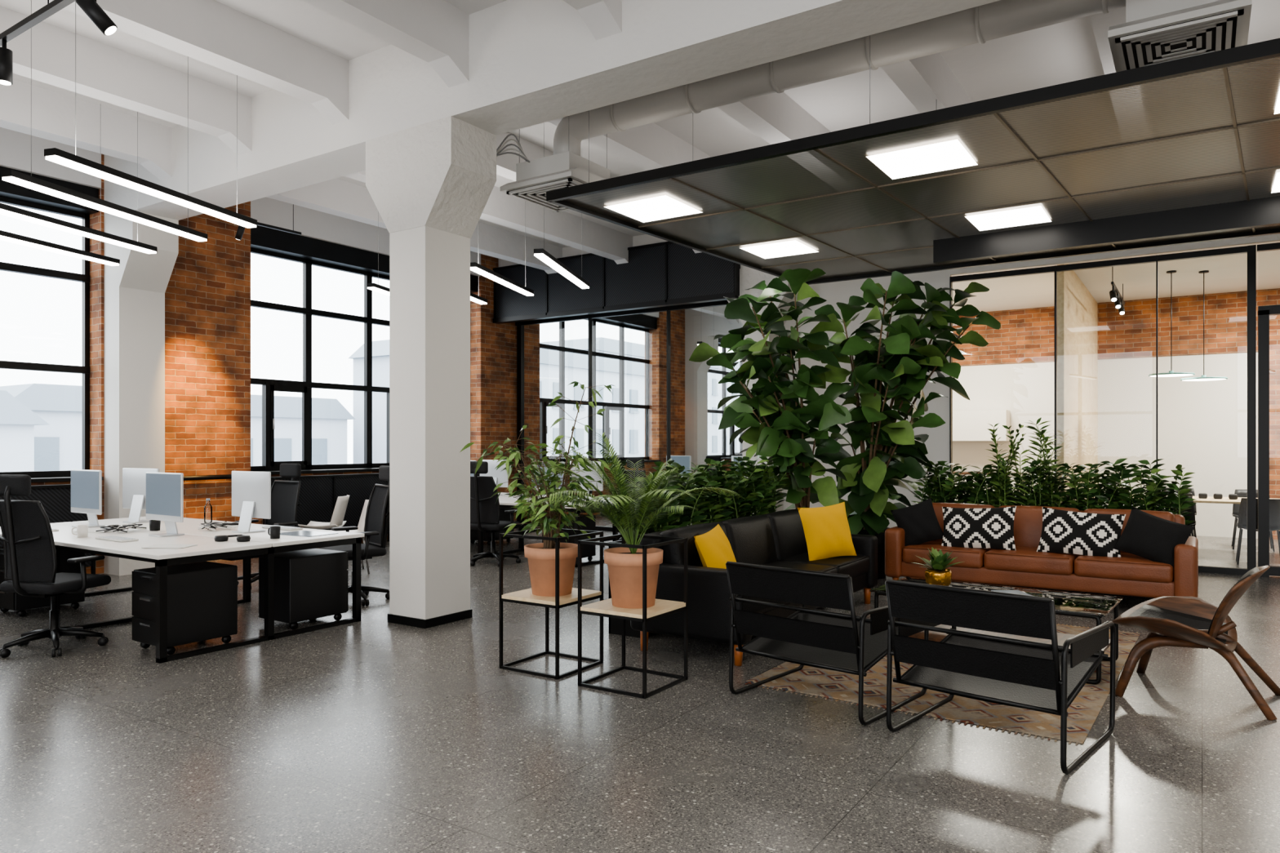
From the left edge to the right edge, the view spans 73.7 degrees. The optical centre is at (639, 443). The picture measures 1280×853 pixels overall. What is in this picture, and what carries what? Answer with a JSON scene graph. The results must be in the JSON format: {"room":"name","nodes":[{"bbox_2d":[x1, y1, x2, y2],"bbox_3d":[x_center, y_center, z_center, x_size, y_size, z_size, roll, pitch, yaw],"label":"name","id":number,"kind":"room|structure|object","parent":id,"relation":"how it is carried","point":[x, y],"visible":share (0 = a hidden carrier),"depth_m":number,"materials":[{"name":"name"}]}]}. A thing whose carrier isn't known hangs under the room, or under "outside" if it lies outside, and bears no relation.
{"room":"open-plan office","nodes":[
{"label":"open-plan office","id":0,"kind":"room"},
{"bbox_2d":[0,127,731,574],"bbox_3d":[-4.069,-0.925,13.457,0.400,4.850,30.000,0,0,33],"label":"wall","id":1,"kind":"structure","parent":0,"point":[207,294],"depth_m":11.13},
{"bbox_2d":[0,165,103,482],"bbox_3d":[-7.534,-1.265,8.105,0.400,3.370,4.350,0,0,33],"label":"window","id":2,"kind":"structure","parent":1,"relation":"in","point":[11,193],"depth_m":9.66,"materials":[{"name":"black metal"}]},
{"bbox_2d":[183,474,231,480],"bbox_3d":[-5.484,0.430,10.863,0.088,0.080,1.390,0,0,33],"label":"trim","id":3,"kind":"structure","parent":1,"relation":"attached to","point":[224,476],"depth_m":10.81,"materials":[{"name":"black metal"}]},
{"bbox_2d":[250,225,478,474],"bbox_3d":[-4.123,-1.265,13.283,0.400,3.370,4.350,0,0,33],"label":"window","id":4,"kind":"structure","parent":1,"relation":"in","point":[309,251],"depth_m":12.43,"materials":[{"name":"black metal"}]},
{"bbox_2d":[539,314,660,464],"bbox_3d":[-0.864,-1.265,18.231,0.400,3.370,4.300,0,0,33],"label":"window","id":5,"kind":"structure","parent":1,"relation":"in","point":[642,322],"depth_m":18.56,"materials":[{"name":"black metal"}]},
{"bbox_2d":[492,241,740,324],"bbox_3d":[-0.571,-2.650,13.991,4.855,0.980,0.140,0,0,33],"label":"duct","id":6,"kind":"object","parent":1,"relation":"attached to","point":[665,273],"visible":0.77,"depth_m":13.74,"materials":[{"name":"black metal"}]},
{"bbox_2d":[707,337,742,459],"bbox_3d":[2.437,-1.265,23.242,0.400,3.370,4.300,0,0,33],"label":"window","id":7,"kind":"structure","parent":1,"relation":"in","point":[724,456],"depth_m":23.30,"materials":[{"name":"black metal"}]},
{"bbox_2d":[0,0,1125,324],"bbox_3d":[3.289,-3.090,8.611,14.720,0.520,30.000,0,0,33],"label":"ceiling","id":8,"kind":"structure","parent":0,"point":[213,33],"depth_m":7.42,"materials":[{"name":"paint"}]},
{"bbox_2d":[0,0,117,84],"bbox_3d":[-4.059,-2.792,5.381,6.300,1.113,0.175,0,0,33],"label":"track light","id":9,"kind":"object","parent":8,"relation":"hanging from","point":[91,8],"visible":1,"depth_m":5.00,"materials":[{"name":"black metal"}]},
{"bbox_2d":[0,103,119,266],"bbox_3d":[-5.503,-2.569,7.708,0.091,1.562,1.812,0,0,15],"label":"linear pendant light","id":10,"kind":"object","parent":8,"relation":"hanging from","point":[5,236],"visible":1,"depth_m":7.98,"materials":[{"name":"black metal"}]},
{"bbox_2d":[0,111,157,253],"bbox_3d":[-4.807,-2.569,7.154,0.090,1.562,1.822,0,0,14],"label":"linear pendant light","id":11,"kind":"object","parent":8,"relation":"hanging from","point":[6,210],"visible":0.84,"depth_m":7.22,"materials":[{"name":"black metal"}]},
{"bbox_2d":[0,0,207,241],"bbox_3d":[-4.074,-2.569,6.659,0.090,1.562,1.832,0,0,13],"label":"linear pendant light","id":12,"kind":"object","parent":8,"relation":"hanging from","point":[13,176],"visible":0.9,"depth_m":6.39,"materials":[{"name":"black metal"}]},
{"bbox_2d":[44,0,257,227],"bbox_3d":[-3.454,-2.569,6.209,0.091,1.562,1.793,0,0,16],"label":"linear pendant light","id":13,"kind":"object","parent":8,"relation":"hanging from","point":[55,155],"visible":0.9,"depth_m":5.99,"materials":[{"name":"black metal"}]},
{"bbox_2d":[235,204,301,239],"bbox_3d":[-4.598,-2.875,10.213,0.142,0.949,1.200,0,0,33],"label":"track light","id":14,"kind":"object","parent":8,"relation":"hanging from","point":[240,231],"visible":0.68,"depth_m":10.31,"materials":[{"name":"black metal"}]},
{"bbox_2d":[366,211,389,295],"bbox_3d":[-2.902,-2.569,10.683,0.090,1.562,1.756,0,0,13],"label":"linear pendant light","id":15,"kind":"object","parent":8,"relation":"hanging from","point":[374,286],"visible":0.34,"depth_m":10.00,"materials":[{"name":"black metal"}]},
{"bbox_2d":[470,262,533,296],"bbox_3d":[-1.523,-2.569,9.523,0.090,1.562,1.667,0,0,14],"label":"linear pendant light","id":16,"kind":"object","parent":8,"relation":"hanging from","point":[475,267],"visible":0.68,"depth_m":9.36,"materials":[{"name":"black metal"}]},
{"bbox_2d":[496,133,529,162],"bbox_3d":[-1.262,-2.595,7.585,0.718,0.417,0.201,0,0,-23],"label":"hanging cables","id":17,"kind":"object","parent":8,"relation":"hanging from","point":[499,152],"visible":0.48,"depth_m":7.63,"materials":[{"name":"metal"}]},
{"bbox_2d":[500,115,609,212],"bbox_3d":[-0.707,-2.814,7.890,0.820,1.072,0.820,0,0,33],"label":"air diffuser","id":18,"kind":"object","parent":8,"relation":"hanging from","point":[535,178],"depth_m":7.63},
{"bbox_2d":[533,248,589,288],"bbox_3d":[-0.796,-2.569,8.972,0.091,1.562,1.785,0,0,11],"label":"linear pendant light","id":19,"kind":"object","parent":8,"relation":"hanging from","point":[541,254],"visible":0.84,"depth_m":8.76,"materials":[{"name":"black metal"}]},
{"bbox_2d":[553,0,1125,155],"bbox_3d":[2.559,-2.950,5.679,7.974,0.800,0.272,0,0,33],"label":"ventilation duct","id":20,"kind":"object","parent":8,"relation":"attached to","point":[981,24],"visible":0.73,"depth_m":6.31,"materials":[{"name":"grey"}]},
{"bbox_2d":[546,35,1279,284],"bbox_3d":[4.152,-2.610,6.893,8.715,1.480,4.800,0,0,33],"label":"ceiling","id":21,"kind":"structure","parent":8,"relation":"hanging from","point":[1186,150],"depth_m":6.90,"materials":[{"name":"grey metal"}]},
{"bbox_2d":[498,234,748,268],"bbox_3d":[4.518,-2.975,11.040,16.600,0.750,0.510,0,0,33],"label":"girder","id":22,"kind":"object","parent":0,"point":[645,239],"depth_m":13.78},
{"bbox_2d":[0,515,1279,852],"bbox_3d":[2.863,1.560,8.891,17.000,0.120,30.000,0,0,33],"label":"floor","id":23,"kind":"structure","parent":0,"point":[372,734],"depth_m":4.15,"materials":[{"name":"stone"}]},
{"bbox_2d":[0,546,84,617],"bbox_3d":[-5.397,1.210,7.659,0.430,0.579,0.575,0,0,33],"label":"drawer pedestal","id":24,"kind":"object","parent":23,"relation":"on","point":[15,602],"visible":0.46,"depth_m":7.49,"materials":[{"name":"black metal"}]},
{"bbox_2d":[0,484,95,573],"bbox_3d":[-7.308,0.975,7.957,0.200,1.050,4.150,0,0,33],"label":"radiator cover","id":25,"kind":"object","parent":23,"relation":"on","point":[55,499],"visible":0.08,"depth_m":9.30,"materials":[{"name":"black metal"}]},
{"bbox_2d":[0,474,111,657],"bbox_3d":[-4.294,0.858,6.234,0.688,1.285,0.699,0,0,16],"label":"office chair","id":26,"kind":"object","parent":23,"relation":"on","point":[29,553],"visible":1,"depth_m":6.01,"materials":[{"name":"black fabric"}]},
{"bbox_2d":[103,212,178,576],"bbox_3d":[-5.784,-0.550,9.899,0.650,4.100,0.510,0,0,33],"label":"concrete column","id":27,"kind":"structure","parent":23,"relation":"on","point":[135,289],"depth_m":9.80,"materials":[{"name":"white paint"}]},
{"bbox_2d":[0,516,364,663],"bbox_3d":[-4.171,1.130,7.411,3.280,0.740,1.712,0,0,33],"label":"office desk","id":28,"kind":"object","parent":23,"relation":"on","point":[260,544],"visible":0.7,"depth_m":6.62,"materials":[{"name":"white laminate"}]},
{"bbox_2d":[71,524,88,537],"bbox_3d":[-4.536,0.712,6.925,0.080,0.095,0.105,0,0,21],"label":"coffee mug","id":29,"kind":"object","parent":28,"relation":"on","point":[82,530],"visible":1,"depth_m":6.91,"materials":[{"name":"white ceramic"}]},
{"bbox_2d":[71,469,105,527],"bbox_3d":[-5.041,0.498,7.799,0.560,0.520,0.200,0,0,33],"label":"desktop monitor","id":30,"kind":"object","parent":28,"relation":"on","point":[86,485],"visible":1,"depth_m":7.76,"materials":[{"name":"silver metal"}]},
{"bbox_2d":[94,535,138,542],"bbox_3d":[-4.128,0.750,6.731,0.420,0.018,0.130,0,0,33],"label":"keyboard","id":31,"kind":"object","parent":28,"relation":"on","point":[112,538],"visible":1,"depth_m":6.68,"materials":[{"name":"white plastic"}]},
{"bbox_2d":[95,523,146,532],"bbox_3d":[-4.441,0.726,7.355,0.324,0.056,0.330,0,0,33],"label":"cable","id":32,"kind":"object","parent":28,"relation":"on","point":[118,527],"visible":1,"depth_m":7.30,"materials":[{"name":"black plastic"}]},
{"bbox_2d":[122,467,159,523],"bbox_3d":[-4.853,0.498,8.262,0.560,0.520,0.200,0,0,28],"label":"desktop monitor","id":33,"kind":"object","parent":28,"relation":"on","point":[134,479],"visible":0.75,"depth_m":8.28,"materials":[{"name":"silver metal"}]},
{"bbox_2d":[146,471,184,537],"bbox_3d":[-3.914,0.498,7.056,0.560,0.520,0.200,0,0,33],"label":"desktop monitor","id":34,"kind":"object","parent":28,"relation":"on","point":[164,491],"visible":1,"depth_m":7.02,"materials":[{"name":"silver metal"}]},
{"bbox_2d":[143,544,197,549],"bbox_3d":[-3.461,0.757,6.286,0.330,0.004,0.252,0,0,6],"label":"paper sheets","id":35,"kind":"object","parent":28,"relation":"on","point":[156,546],"visible":1,"depth_m":6.26,"materials":[{"name":"white"}]},
{"bbox_2d":[198,521,239,530],"bbox_3d":[-3.715,0.726,7.537,0.310,0.055,0.331,0,0,33],"label":"cable","id":36,"kind":"object","parent":28,"relation":"on","point":[220,525],"visible":0.94,"depth_m":7.48,"materials":[{"name":"black plastic"}]},
{"bbox_2d":[214,534,250,542],"bbox_3d":[-3.167,0.738,6.682,0.278,0.040,0.187,0,0,5],"label":"headphones","id":37,"kind":"object","parent":28,"relation":"on","point":[240,538],"visible":1,"depth_m":6.61,"materials":[{"name":"black plastic"}]},
{"bbox_2d":[231,471,271,533],"bbox_3d":[-3.366,0.498,7.342,0.560,0.520,0.200,0,0,33],"label":"desktop monitor","id":38,"kind":"object","parent":28,"relation":"on","point":[251,490],"visible":1,"depth_m":7.32,"materials":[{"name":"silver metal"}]},
{"bbox_2d":[280,530,338,537],"bbox_3d":[-2.813,0.757,7.182,0.440,0.004,0.300,0,0,28],"label":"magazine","id":39,"kind":"object","parent":28,"relation":"on","point":[300,533],"visible":0.86,"depth_m":7.17,"materials":[{"name":"white"}]},
{"bbox_2d":[132,561,237,654],"bbox_3d":[-3.376,1.210,6.328,0.430,0.579,0.575,0,0,33],"label":"drawer pedestal","id":40,"kind":"object","parent":23,"relation":"on","point":[202,596],"visible":0.81,"depth_m":6.18,"materials":[{"name":"black metal"}]},
{"bbox_2d":[235,463,301,590],"bbox_3d":[-3.939,0.858,9.021,0.688,1.285,0.699,0,0,28],"label":"office chair","id":41,"kind":"object","parent":23,"relation":"on","point":[285,494],"visible":0.5,"depth_m":9.23,"materials":[{"name":"black fabric"}]},
{"bbox_2d":[258,548,348,629],"bbox_3d":[-2.817,1.210,7.176,0.430,0.579,0.575,0,0,33],"label":"drawer pedestal","id":42,"kind":"object","parent":23,"relation":"on","point":[311,584],"visible":0.88,"depth_m":7.01,"materials":[{"name":"black metal"}]},
{"bbox_2d":[297,494,349,530],"bbox_3d":[-4.021,1.084,10.935,0.572,0.835,0.482,0,0,-3],"label":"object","id":43,"kind":"object","parent":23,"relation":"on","point":[337,518],"visible":0.68,"depth_m":10.81,"materials":[{"name":"white plastic"}]},
{"bbox_2d":[326,499,369,574],"bbox_3d":[-3.380,1.084,9.925,0.572,0.835,0.482,0,0,-26],"label":"shell chair","id":44,"kind":"object","parent":23,"relation":"on","point":[361,526],"visible":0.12,"depth_m":10.15,"materials":[{"name":"white plastic"}]},
{"bbox_2d":[320,465,389,606],"bbox_3d":[-2.708,0.858,8.149,0.699,1.285,0.688,0,0,-37],"label":"office chair","id":45,"kind":"object","parent":23,"relation":"on","point":[375,531],"visible":0.69,"depth_m":8.26,"materials":[{"name":"black fabric"}]},
{"bbox_2d":[262,472,479,541],"bbox_3d":[-3.898,0.975,13.135,0.200,1.050,4.150,0,0,33],"label":"radiator cover","id":46,"kind":"object","parent":23,"relation":"on","point":[318,495],"visible":0.1,"depth_m":12.21,"materials":[{"name":"black metal"}]},
{"bbox_2d":[365,115,496,628],"bbox_3d":[-1.784,-0.550,7.264,1.030,4.100,0.534,0,0,33],"label":"concrete column","id":47,"kind":"structure","parent":23,"relation":"on","point":[431,184],"depth_m":7.08,"materials":[{"name":"white paint"}]},
{"bbox_2d":[103,0,999,220],"bbox_3d":[0.876,-2.975,5.512,16.600,0.750,0.510,0,0,33],"label":"girder","id":48,"kind":"object","parent":47,"relation":"on","point":[532,62],"depth_m":6.47,"materials":[{"name":"paint"}]},
{"bbox_2d":[470,507,513,545],"bbox_3d":[-2.250,1.210,12.909,0.430,0.579,0.575,0,0,33],"label":"drawer pedestal","id":49,"kind":"object","parent":23,"relation":"on","point":[504,517],"visible":0.35,"depth_m":12.75,"materials":[{"name":"black metal"}]},
{"bbox_2d":[470,461,521,567],"bbox_3d":[-1.842,0.858,10.653,0.688,1.285,0.699,0,0,28],"label":"office chair","id":50,"kind":"object","parent":23,"relation":"on","point":[485,513],"visible":0.77,"depth_m":10.43,"materials":[{"name":"black fabric"}]},
{"bbox_2d":[499,528,603,679],"bbox_3d":[-0.595,1.050,5.768,0.498,0.900,0.498,0,0,33],"label":"plant stand","id":51,"kind":"object","parent":23,"relation":"on","point":[526,597],"visible":0.84,"depth_m":5.68,"materials":[{"name":"black metal"}]},
{"bbox_2d":[460,381,616,596],"bbox_3d":[-0.721,0.293,5.725,1.158,1.433,0.969,0,0,33],"label":"potted plant","id":52,"kind":"object","parent":51,"relation":"on","point":[540,557],"visible":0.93,"depth_m":5.66,"materials":[{"name":"plant"}]},
{"bbox_2d":[477,492,647,567],"bbox_3d":[-1.661,1.130,11.931,3.300,0.740,1.702,0,0,33],"label":"office desk","id":53,"kind":"object","parent":23,"relation":"on","point":[505,502],"visible":0.13,"depth_m":11.19,"materials":[{"name":"white laminate"}]},
{"bbox_2d":[480,459,508,495],"bbox_3d":[-2.161,0.498,12.536,0.560,0.520,0.200,0,0,33],"label":"desktop monitor","id":54,"kind":"object","parent":53,"relation":"on","point":[499,477],"visible":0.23,"depth_m":12.50,"materials":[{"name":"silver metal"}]},
{"bbox_2d":[569,461,603,500],"bbox_3d":[-0.741,0.498,11.600,0.560,0.520,0.200,0,0,33],"label":"desktop monitor","id":55,"kind":"object","parent":53,"relation":"on","point":[581,473],"visible":0.35,"depth_m":11.56,"materials":[{"name":"silver metal"}]},
{"bbox_2d":[542,514,595,560],"bbox_3d":[-0.905,1.210,10.843,0.430,0.579,0.575,0,0,33],"label":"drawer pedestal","id":56,"kind":"object","parent":23,"relation":"on","point":[588,550],"visible":0.23,"depth_m":10.80,"materials":[{"name":"black metal"}]},
{"bbox_2d":[515,300,728,533],"bbox_3d":[-0.245,-0.375,14.453,4.890,3.750,0.090,0,0,33],"label":"glass wall","id":57,"kind":"structure","parent":23,"relation":"on","point":[520,325],"depth_m":14.86,"materials":[{"name":"black metal"}]},
{"bbox_2d":[600,457,645,541],"bbox_3d":[-0.227,0.858,12.563,0.688,1.285,0.699,0,0,33],"label":"office chair","id":58,"kind":"object","parent":23,"relation":"on","point":[634,460],"visible":0.25,"depth_m":12.76,"materials":[{"name":"black metal"}]},
{"bbox_2d":[577,533,688,698],"bbox_3d":[-0.041,1.050,5.356,0.498,0.900,0.498,0,0,33],"label":"plant stand","id":59,"kind":"object","parent":23,"relation":"on","point":[604,608],"visible":0.88,"depth_m":5.28,"materials":[{"name":"black metal"}]},
{"bbox_2d":[528,432,740,608],"bbox_3d":[-0.075,0.468,5.347,1.218,1.083,1.384,0,0,24],"label":"potted palm","id":60,"kind":"object","parent":59,"relation":"on","point":[624,565],"visible":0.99,"depth_m":5.24,"materials":[{"name":"plant"}]},
{"bbox_2d":[684,336,718,474],"bbox_3d":[1.516,-0.550,20.981,0.650,4.100,0.510,0,0,33],"label":"concrete column","id":61,"kind":"structure","parent":23,"relation":"on","point":[695,372],"depth_m":20.86,"materials":[{"name":"white paint"}]},
{"bbox_2d":[684,308,742,337],"bbox_3d":[8.176,-2.975,16.594,16.600,0.750,0.510,0,0,33],"label":"girder","id":62,"kind":"object","parent":61,"relation":"on","point":[697,323],"depth_m":20.64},
{"bbox_2d":[608,456,795,638],"bbox_3d":[0.604,0.810,7.801,0.698,1.381,2.801,0,0,33],"label":"potted plants","id":63,"kind":"object","parent":23,"relation":"on","point":[757,493],"visible":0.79,"depth_m":7.74,"materials":[{"name":"green plant"}]},
{"bbox_2d":[630,508,877,666],"bbox_3d":[1.081,1.061,7.095,0.920,0.881,2.850,0,0,33],"label":"leather sofa","id":64,"kind":"object","parent":23,"relation":"on","point":[775,539],"visible":0.55,"depth_m":6.34,"materials":[{"name":"black"}]},
{"bbox_2d":[693,524,736,568],"bbox_3d":[0.570,0.830,6.282,0.219,0.438,0.499,0,0,27],"label":"throw pillow","id":65,"kind":"object","parent":64,"relation":"on","point":[714,549],"visible":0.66,"depth_m":6.16,"materials":[{"name":"yellow fabric"}]},
{"bbox_2d":[797,502,857,560],"bbox_3d":[1.677,0.790,7.637,0.584,0.515,0.216,0,0,-31],"label":"throw pillow","id":66,"kind":"object","parent":64,"relation":"on","point":[827,532],"visible":1,"depth_m":7.55,"materials":[{"name":"yellow fabric"}]},
{"bbox_2d":[726,267,798,514],"bbox_3d":[1.841,-0.550,12.767,1.030,4.100,0.534,0,0,33],"label":"concrete column","id":67,"kind":"structure","parent":23,"relation":"on","point":[749,277],"depth_m":12.57,"materials":[{"name":"white paint"}]},
{"bbox_2d":[688,267,851,510],"bbox_3d":[1.435,-0.225,9.233,1.358,3.450,1.581,0,0,-32],"label":"fiddle leaf fig","id":68,"kind":"object","parent":23,"relation":"on","point":[782,432],"visible":0.94,"depth_m":9.03,"materials":[{"name":"green plant"}]},
{"bbox_2d":[809,271,1000,579],"bbox_3d":[2.943,-0.198,9.771,1.954,3.396,1.431,0,0,-37],"label":"fiddle leaf fig","id":69,"kind":"object","parent":23,"relation":"on","point":[892,453],"visible":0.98,"depth_m":9.53,"materials":[{"name":"green plant"}]},
{"bbox_2d":[744,623,1140,745],"bbox_3d":[2.296,1.496,6.031,1.900,0.008,3.080,0,0,35],"label":"area rug","id":70,"kind":"object","parent":23,"relation":"on","point":[1083,711],"visible":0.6,"depth_m":5.01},
{"bbox_2d":[725,561,928,725],"bbox_3d":[1.107,1.094,5.066,0.864,0.812,0.932,0,0,42],"label":"armchair","id":71,"kind":"object","parent":70,"relation":"on","point":[852,643],"visible":0.8,"depth_m":4.82,"materials":[{"name":"leather"}]},
{"bbox_2d":[869,577,1123,684],"bbox_3d":[2.474,1.270,5.974,1.500,0.443,0.760,0,0,37],"label":"glass coffee table","id":72,"kind":"object","parent":70,"relation":"on","point":[1095,606],"visible":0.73,"depth_m":5.86,"materials":[{"name":"black metal"}]},
{"bbox_2d":[912,547,963,586],"bbox_3d":[2.204,0.908,6.293,0.331,0.278,0.266,0,0,43],"label":"potted succulent","id":73,"kind":"object","parent":72,"relation":"on","point":[937,575],"visible":0.94,"depth_m":6.23,"materials":[{"name":"green plant"}]},
{"bbox_2d":[952,409,1022,505],"bbox_3d":[5.932,0.450,15.551,1.840,2.100,0.640,0,0,33],"label":"kitchen cabinets","id":74,"kind":"object","parent":23,"relation":"on","point":[967,425],"visible":0.16,"depth_m":15.37,"materials":[{"name":"white laminate"}]},
{"bbox_2d":[884,579,1115,774],"bbox_3d":[1.850,1.094,4.397,0.864,0.812,0.932,0,0,43],"label":"armchair","id":75,"kind":"object","parent":23,"relation":"on","point":[1044,677],"visible":1,"depth_m":4.16,"materials":[{"name":"leather"}]},
{"bbox_2d":[884,502,1198,598],"bbox_3d":[3.826,1.061,8.281,2.660,0.881,0.920,0,0,33],"label":"leather sofa","id":76,"kind":"object","parent":23,"relation":"on","point":[1128,574],"visible":0.66,"depth_m":7.91,"materials":[{"name":"brown leather"}]},
{"bbox_2d":[890,497,943,546],"bbox_3d":[2.831,0.820,8.697,0.540,0.535,0.216,0,0,19],"label":"throw pillow","id":77,"kind":"object","parent":76,"relation":"on","point":[920,524],"visible":0.98,"depth_m":8.63,"materials":[{"name":"black fabric"}]},
{"bbox_2d":[941,506,1016,550],"bbox_3d":[3.321,0.830,8.386,0.716,0.448,0.214,0,0,31],"label":"patterned throw pillow","id":78,"kind":"object","parent":76,"relation":"on","point":[993,527],"visible":0.98,"depth_m":8.32,"materials":[{"name":"fabric"}]},
{"bbox_2d":[1036,506,1125,557],"bbox_3d":[4.072,0.830,7.891,0.715,0.454,0.220,0,0,37],"label":"patterned throw pillow","id":79,"kind":"object","parent":76,"relation":"on","point":[1086,534],"visible":0.99,"depth_m":7.83,"materials":[{"name":"fabric"}]},
{"bbox_2d":[1114,506,1195,570],"bbox_3d":[4.507,0.830,7.497,0.222,0.525,0.616,0,0,-42],"label":"throw pillow","id":80,"kind":"object","parent":76,"relation":"on","point":[1144,535],"visible":0.96,"depth_m":7.44,"materials":[{"name":"black fabric"}]},
{"bbox_2d":[911,417,1195,536],"bbox_3d":[4.230,0.610,9.009,2.770,1.780,0.715,0,0,37],"label":"potted plants","id":81,"kind":"object","parent":23,"relation":"on","point":[940,490],"visible":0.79,"depth_m":8.91,"materials":[{"name":"green plant"}]},
{"bbox_2d":[949,244,1256,575],"bbox_3d":[5.592,-0.375,10.608,3.350,3.750,0.090,0,0,33],"label":"glass wall","id":82,"kind":"structure","parent":23,"relation":"on","point":[1251,250],"depth_m":9.83,"materials":[{"name":"black metal"}]},
{"bbox_2d":[1257,242,1279,252],"bbox_3d":[7.475,-2.215,9.367,1.140,0.070,0.070,0,0,33],"label":"trim","id":83,"kind":"structure","parent":82,"relation":"attached to","point":[1269,246],"depth_m":9.60,"materials":[{"name":"black metal"}]},
{"bbox_2d":[1257,304,1279,577],"bbox_3d":[7.455,-0.350,9.337,1.120,3.700,0.184,0,0,33],"label":"door","id":84,"kind":"structure","parent":82,"relation":"in","point":[1264,312],"depth_m":9.60,"materials":[{"name":"black metal"}]},
{"bbox_2d":[1112,565,1279,720],"bbox_3d":[3.318,1.107,5.113,0.839,0.814,0.948,0,0,40],"label":"lounge chair","id":85,"kind":"object","parent":23,"relation":"on","point":[1192,622],"visible":0.99,"depth_m":5.06,"materials":[{"name":"brown wood"}]},
{"bbox_2d":[1121,494,1272,505],"bbox_3d":[7.868,1.124,11.582,2.400,0.748,1.100,0,0,33],"label":"meeting table","id":86,"kind":"object","parent":23,"relation":"on","point":[1210,499],"visible":0.06,"depth_m":11.27,"materials":[{"name":"white wood"}]},
{"bbox_2d":[1184,493,1237,499],"bbox_3d":[7.780,0.715,11.639,0.610,0.070,0.120,0,0,33],"label":"phone","id":87,"kind":"object","parent":86,"relation":"on","point":[1202,495],"visible":0.81,"depth_m":11.56,"materials":[{"name":"black plastic"}]},
{"bbox_2d":[1231,489,1275,551],"bbox_3d":[8.743,1.084,12.183,0.482,0.835,0.572,0,0,33],"label":"chair","id":88,"kind":"object","parent":23,"relation":"on","point":[1241,493],"visible":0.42,"depth_m":12.40,"materials":[{"name":"black plastic"}]},
{"bbox_2d":[1235,497,1279,564],"bbox_3d":[7.688,1.084,10.582,0.482,0.835,0.572,0,0,33],"label":"chair","id":89,"kind":"object","parent":23,"relation":"on","point":[1274,504],"visible":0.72,"depth_m":10.47,"materials":[{"name":"black plastic"}]},
{"bbox_3d":[1.571,1.130,16.747,3.400,0.740,1.702,0,0,33],"label":"office desk","id":90,"kind":"object","parent":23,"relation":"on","visible":0},
{"bbox_2d":[666,455,690,477],"bbox_3d":[0.777,0.498,16.995,0.560,0.520,0.200,0,0,33],"label":"desktop monitor","id":91,"kind":"object","parent":90,"relation":"on","point":[683,460],"visible":0.46,"depth_m":16.90,"materials":[{"name":"silver metal"}]},
{"bbox_2d":[0,0,1279,247],"bbox_3d":[2.863,-3.425,8.891,17.000,0.150,30.000,0,0,33],"label":"ceiling","id":92,"kind":"structure","parent":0,"point":[1066,51],"depth_m":7.68,"materials":[{"name":"white paint"}]},
{"bbox_2d":[782,233,1279,528],"bbox_3d":[4.658,-0.925,11.253,16.600,4.850,0.080,0,0,33],"label":"wall partition","id":93,"kind":"structure","parent":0,"point":[937,444],"depth_m":11.70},
{"bbox_2d":[1057,263,1097,504],"bbox_3d":[6.663,-0.460,12.915,0.080,3.920,4.300,0,0,33],"label":"wall plywood","id":94,"kind":"structure","parent":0,"point":[1077,308],"depth_m":12.19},
{"bbox_2d":[951,241,1279,311],"bbox_3d":[8.317,-2.460,11.627,10.900,0.080,4.630,0,0,33],"label":"ceiling","id":95,"kind":"structure","parent":0,"point":[1228,273],"depth_m":12.71,"materials":[{"name":"white paint"}]},
{"bbox_2d":[1109,266,1124,315],"bbox_3d":[6.813,-2.163,12.157,0.102,0.514,2.000,0,0,33],"label":"track light","id":96,"kind":"object","parent":95,"relation":"hanging from","point":[1117,298],"visible":0.99,"depth_m":12.01,"materials":[{"name":"black metal"}]},
{"bbox_2d":[1148,270,1195,377],"bbox_3d":[7.455,-1.688,11.973,0.560,1.464,0.560,0,0,33],"label":"pendant lamp","id":97,"kind":"object","parent":95,"relation":"hanging from","point":[1171,373],"visible":0.98,"depth_m":11.96,"materials":[{"name":"white"}]},
{"bbox_2d":[1180,270,1227,381],"bbox_3d":[7.910,-1.658,11.973,0.560,1.524,0.560,0,0,33],"label":"pendant lamp","id":98,"kind":"object","parent":95,"relation":"hanging from","point":[1203,378],"visible":1,"depth_m":11.97,"materials":[{"name":"white"}]},
{"bbox_2d":[952,288,1279,539],"bbox_3d":[9.635,-0.475,13.627,10.900,3.950,0.240,0,0,33],"label":"glass partition","id":99,"kind":"object","parent":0,"point":[1202,425],"depth_m":14.22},
{"bbox_2d":[1107,0,1252,71],"bbox_3d":[3.283,-2.879,5.202,0.700,0.942,0.700,0,0,33],"label":"air diffuser","id":100,"kind":"object","parent":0,"point":[1153,32],"depth_m":5.05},
{"label":"outside","id":101,"kind":"structure","parent":0,"visible":0},
{"bbox_3d":[-35.865,9.600,65.534,108.000,0.200,190.000,0,0,33],"label":"ground","id":102,"kind":"structure","parent":101,"visible":0},
{"bbox_2d":[0,390,48,471],"bbox_3d":[-33.279,3.800,21.921,8.300,11.400,28.800,0,0,33],"label":"building","id":103,"kind":"structure","parent":102,"relation":"on","point":[18,421],"depth_m":30.95,"materials":[{"name":"grey paint"}]},
{"bbox_2d":[0,383,355,471],"bbox_3d":[-26.208,3.400,47.199,8.300,12.200,18.800,0,0,33],"label":"building","id":104,"kind":"structure","parent":102,"relation":"on","point":[58,444],"depth_m":47.24,"materials":[{"name":"grey paint"}]},
{"bbox_2d":[348,339,644,463],"bbox_3d":[-8.546,1.400,63.106,8.300,16.200,24.800,0,0,33],"label":"building","id":105,"kind":"structure","parent":102,"relation":"on","point":[576,365],"depth_m":61.53,"materials":[{"name":"grey paint"}]},
{"bbox_2d":[539,337,739,455],"bbox_3d":[1.550,-0.100,92.978,8.300,19.200,33.800,0,0,33],"label":"building","id":106,"kind":"structure","parent":102,"relation":"on","point":[605,345],"depth_m":95.80,"materials":[{"name":"grey paint"}]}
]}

